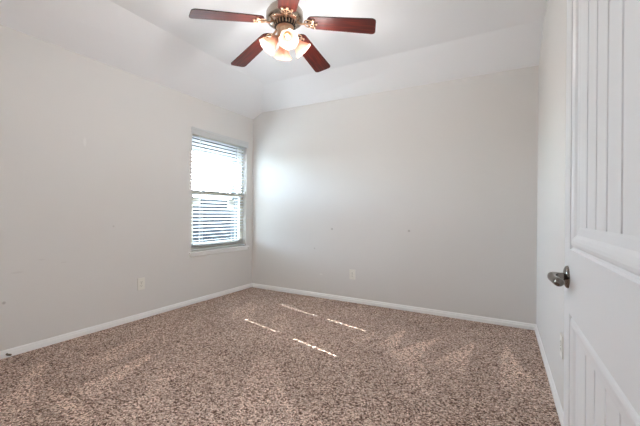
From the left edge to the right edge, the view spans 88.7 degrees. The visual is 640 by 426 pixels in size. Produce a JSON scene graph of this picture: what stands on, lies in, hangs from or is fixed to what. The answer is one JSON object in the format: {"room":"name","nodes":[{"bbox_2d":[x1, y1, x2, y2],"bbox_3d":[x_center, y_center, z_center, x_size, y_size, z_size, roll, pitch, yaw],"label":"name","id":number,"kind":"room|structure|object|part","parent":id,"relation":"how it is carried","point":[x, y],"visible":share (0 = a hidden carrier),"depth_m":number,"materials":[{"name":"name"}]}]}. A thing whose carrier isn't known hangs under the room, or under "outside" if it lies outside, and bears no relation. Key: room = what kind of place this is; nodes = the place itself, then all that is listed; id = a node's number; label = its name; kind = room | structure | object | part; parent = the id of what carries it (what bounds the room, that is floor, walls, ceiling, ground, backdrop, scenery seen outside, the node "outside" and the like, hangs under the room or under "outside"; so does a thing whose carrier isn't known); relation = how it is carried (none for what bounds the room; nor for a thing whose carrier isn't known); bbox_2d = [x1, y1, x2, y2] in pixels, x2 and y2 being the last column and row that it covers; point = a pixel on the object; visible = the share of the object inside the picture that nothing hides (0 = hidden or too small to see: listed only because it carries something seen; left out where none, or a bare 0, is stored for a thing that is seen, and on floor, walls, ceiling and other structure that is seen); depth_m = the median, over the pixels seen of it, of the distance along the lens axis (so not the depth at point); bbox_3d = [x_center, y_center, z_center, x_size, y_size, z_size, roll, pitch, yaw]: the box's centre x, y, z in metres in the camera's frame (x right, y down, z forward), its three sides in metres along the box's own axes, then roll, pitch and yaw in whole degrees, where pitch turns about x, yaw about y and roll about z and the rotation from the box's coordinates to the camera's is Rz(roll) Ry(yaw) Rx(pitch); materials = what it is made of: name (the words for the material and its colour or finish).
{"room":"empty bedroom","nodes":[
{"label":"empty bedroom","id":0,"kind":"room"},
{"bbox_2d":[0,24,252,350],"bbox_3d":[-2.102,-0.153,2.946,0.120,2.553,4.574,0,0,29],"label":"wall","id":1,"kind":"structure","parent":0,"point":[96,156],"depth_m":2.93,"materials":[{"name":"beige paint"}]},
{"bbox_2d":[0,283,251,358],"bbox_3d":[-2.054,1.046,2.912,0.015,0.056,4.334,0,0,29],"label":"baseboard","id":2,"kind":"structure","parent":1,"relation":"attached to","point":[60,338],"depth_m":3.03,"materials":[{"name":"white paint"}]},
{"bbox_2d":[137,277,144,289],"bbox_3d":[-1.820,0.722,3.331,0.009,0.120,0.076,0,0,29],"label":"wall outlet","id":3,"kind":"object","parent":1,"relation":"attached to","point":[140,281],"visible":1,"depth_m":3.32,"materials":[{"name":"white plastic"}]},
{"bbox_2d":[191,134,243,250],"bbox_3d":[-1.364,-0.273,4.325,0.078,1.480,0.947,0,0,29],"label":"window","id":4,"kind":"structure","parent":1,"relation":"in","point":[240,232],"depth_m":4.58,"materials":[{"name":"beige plastic"}]},
{"bbox_3d":[-1.357,0.077,4.319,0.024,0.700,0.867,0,0,29],"label":"sash","id":5,"kind":"part","parent":4,"relation":"part of","materials":[{"name":"beige plastic"}]},
{"bbox_3d":[-1.376,-0.603,4.333,0.024,0.740,0.867,0,0,29],"label":"sash","id":6,"kind":"part","parent":4,"relation":"part of","materials":[{"name":"beige plastic"}]},
{"bbox_2d":[191,126,248,250],"bbox_3d":[-1.308,-0.281,4.297,0.088,1.472,0.977,0,0,29],"label":"window blind","id":7,"kind":"object","parent":4,"relation":"attached to","point":[197,131],"visible":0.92,"depth_m":4.25,"materials":[{"name":"grey plastic"}]},
{"bbox_3d":[-1.470,-0.260,4.040,0.055,1.408,0.002,0,0,29],"label":"ladder cord","id":8,"kind":"part","parent":7,"relation":"part of","materials":[{"name":"white fabric"}]},
{"bbox_3d":[-1.330,0.446,4.301,0.050,0.019,0.935,0,0,29],"label":"rail","id":9,"kind":"part","parent":7,"relation":"part of","materials":[{"name":"grey plastic"}]},
{"bbox_3d":[-1.169,-0.257,4.578,0.055,1.408,0.002,0,0,29],"label":"ladder cord","id":10,"kind":"part","parent":7,"relation":"part of","materials":[{"name":"white fabric"}]},
{"bbox_2d":[189,245,248,256],"bbox_3d":[-1.322,0.495,4.296,0.125,0.057,1.017,0,0,29],"label":"trim","id":11,"kind":"structure","parent":1,"relation":"attached to","point":[235,248],"depth_m":4.19,"materials":[{"name":"white paint"}]},
{"bbox_2d":[192,137,237,239],"bbox_3d":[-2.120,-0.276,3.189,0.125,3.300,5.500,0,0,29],"label":"window blind","id":12,"kind":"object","parent":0,"point":[235,208],"depth_m":4.74,"materials":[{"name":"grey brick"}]},
{"bbox_2d":[0,0,547,118],"bbox_3d":[-0.490,-1.549,1.997,3.600,0.393,4.434,0,0,29],"label":"ceiling","id":13,"kind":"structure","parent":0,"point":[413,43],"depth_m":3.00,"materials":[{"name":"white paint"}]},
{"bbox_2d":[189,0,375,71],"bbox_3d":[-0.233,-1.388,2.448,1.279,0.472,1.221,0,0,26],"label":"ceiling fan","id":14,"kind":"object","parent":13,"relation":"hanging from","point":[284,16],"visible":1,"depth_m":2.35,"materials":[{"name":"brown wood"}]},
{"bbox_3d":[-0.618,-1.330,2.215,0.500,0.007,0.152,-13,14,-27],"label":"blade","id":15,"kind":"part","parent":14,"relation":"part of","materials":[{"name":"brown wood"}]},
{"bbox_3d":[-0.550,-1.334,2.691,0.500,0.007,0.152,-15,0,43],"label":"blade","id":16,"kind":"part","parent":14,"relation":"part of","materials":[{"name":"brown wood"}]},
{"bbox_3d":[-0.381,-1.222,2.371,0.133,0.140,0.132,-1,0,29],"label":"lamp shade","id":17,"kind":"part","parent":14,"relation":"part of","materials":[{"name":"white glass"}]},
{"bbox_3d":[-0.289,-1.225,2.534,0.132,0.140,0.133,-1,0,29],"label":"lamp shade","id":18,"kind":"part","parent":14,"relation":"part of","materials":[{"name":"white glass"}]},
{"bbox_2d":[273,17,296,30],"bbox_3d":[-0.258,-1.377,2.406,0.172,0.031,0.171,0,0,29],"label":"vent","id":19,"kind":"object","parent":14,"relation":"attached to","point":[291,22],"depth_m":2.35,"materials":[{"name":"black"}]},
{"bbox_3d":[-0.218,-1.226,2.279,0.132,0.140,0.133,-1,0,29],"label":"lamp shade","id":20,"kind":"part","parent":14,"relation":"part of","materials":[{"name":"white glass"}]},
{"bbox_3d":[-0.187,-1.341,2.003,0.152,0.007,0.500,7,8,-11],"label":"blade","id":21,"kind":"part","parent":14,"relation":"part of","materials":[{"name":"brown wood"}]},
{"bbox_3d":[-0.126,-1.229,2.442,0.133,0.140,0.132,-1,0,29],"label":"lamp shade","id":22,"kind":"part","parent":14,"relation":"part of","materials":[{"name":"white glass"}]},
{"bbox_3d":[-0.076,-1.348,2.773,0.152,0.007,0.500,-11,-14,24],"label":"blade","id":23,"kind":"part","parent":14,"relation":"part of","materials":[{"name":"brown wood"}]},
{"bbox_3d":[0.148,-1.352,2.348,0.500,0.007,0.152,8,-7,8],"label":"blade","id":24,"kind":"part","parent":14,"relation":"part of","materials":[{"name":"brown wood"}]},
{"bbox_2d":[0,287,560,425],"bbox_3d":[-0.533,1.087,2.062,3.740,0.001,4.574,0,0,29],"label":"floor","id":25,"kind":"structure","parent":0,"point":[252,356],"depth_m":2.25,"materials":[{"name":"brown carpet"}]},
{"bbox_2d":[252,66,537,323],"bbox_3d":[0.565,-0.282,4.008,3.740,2.863,0.120,0,0,29],"label":"wall","id":26,"kind":"structure","parent":0,"point":[428,192],"depth_m":3.69,"materials":[{"name":"beige paint"}]},
{"bbox_2d":[349,269,354,279],"bbox_3d":[0.397,0.756,4.021,0.076,0.120,0.009,0,0,29],"label":"wall outlet","id":27,"kind":"object","parent":26,"relation":"attached to","point":[351,272],"visible":1,"depth_m":4.02,"materials":[{"name":"white plastic"}]},
{"bbox_2d":[252,283,535,329],"bbox_3d":[0.520,1.071,3.948,3.500,0.056,0.015,0,0,29],"label":"baseboard","id":28,"kind":"structure","parent":26,"relation":"attached to","point":[509,323],"depth_m":3.68,"materials":[{"name":"white paint"}]},
{"bbox_2d":[536,0,566,408],"bbox_3d":[1.060,-0.281,1.182,0.120,2.863,4.574,0,0,29],"label":"wall","id":29,"kind":"structure","parent":0,"point":[552,59],"depth_m":2.19,"materials":[{"name":"beige paint"}]},
{"bbox_2d":[535,325,562,425],"bbox_3d":[1.290,1.075,1.752,0.015,0.056,3.099,0,0,29],"label":"baseboard","id":30,"kind":"structure","parent":29,"relation":"attached to","point":[559,409],"depth_m":2.08,"materials":[{"name":"white paint"}]},
{"bbox_2d":[560,332,562,358],"bbox_3d":[1.305,0.717,1.769,0.009,0.120,0.076,0,0,29],"label":"wall outlet","id":31,"kind":"object","parent":29,"relation":"attached to","point":[561,335],"visible":1,"depth_m":1.75,"materials":[{"name":"white plastic"}]},
{"bbox_2d":[547,0,639,425],"bbox_3d":[0.602,0.075,0.695,0.139,2.018,0.726,0,0,29],"label":"door","id":32,"kind":"structure","parent":29,"relation":"in","point":[600,277],"depth_m":0.68,"materials":[{"name":"white paint"}]},
{"bbox_3d":[0.684,0.190,0.942,0.044,0.028,0.115,0,0,29],"label":"lever handle","id":33,"kind":"part","parent":32,"relation":"part of","materials":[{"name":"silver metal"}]},
{"bbox_3d":[0.592,0.574,0.685,0.035,0.573,0.575,0,0,29],"label":"plank panel","id":34,"kind":"part","parent":32,"relation":"part of","materials":[{"name":"white paint"}]},
{"bbox_3d":[0.601,-0.350,0.686,0.035,0.908,0.575,0,0,29],"label":"plank panel","id":35,"kind":"part","parent":32,"relation":"part of","materials":[{"name":"white paint"}]},
{"label":"outside","id":36,"kind":"structure","parent":0,"visible":0},
{"bbox_3d":[-15.334,1.370,17.142,36.530,0.200,65.000,0,0,29],"label":"ground","id":37,"kind":"structure","parent":36,"visible":0},
{"bbox_2d":[192,199,230,243],"bbox_3d":[-5.637,0.339,13.459,0.060,1.990,34.012,0,0,29],"label":"wooden fence","id":38,"kind":"object","parent":37,"relation":"on","point":[227,236],"visible":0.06,"depth_m":14.79,"materials":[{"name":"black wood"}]},
{"bbox_3d":[-5.636,1.008,13.448,0.039,0.090,34.000,0,0,29],"label":"rail","id":39,"kind":"part","parent":38,"relation":"part of","materials":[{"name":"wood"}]},
{"bbox_3d":[-5.630,0.308,13.449,0.039,0.090,34.000,0,0,29],"label":"rail","id":40,"kind":"part","parent":38,"relation":"part of","materials":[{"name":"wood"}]},
{"bbox_3d":[-5.623,-0.441,13.450,0.039,0.090,34.000,0,0,29],"label":"rail","id":41,"kind":"part","parent":38,"relation":"part of","materials":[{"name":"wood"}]}
]}

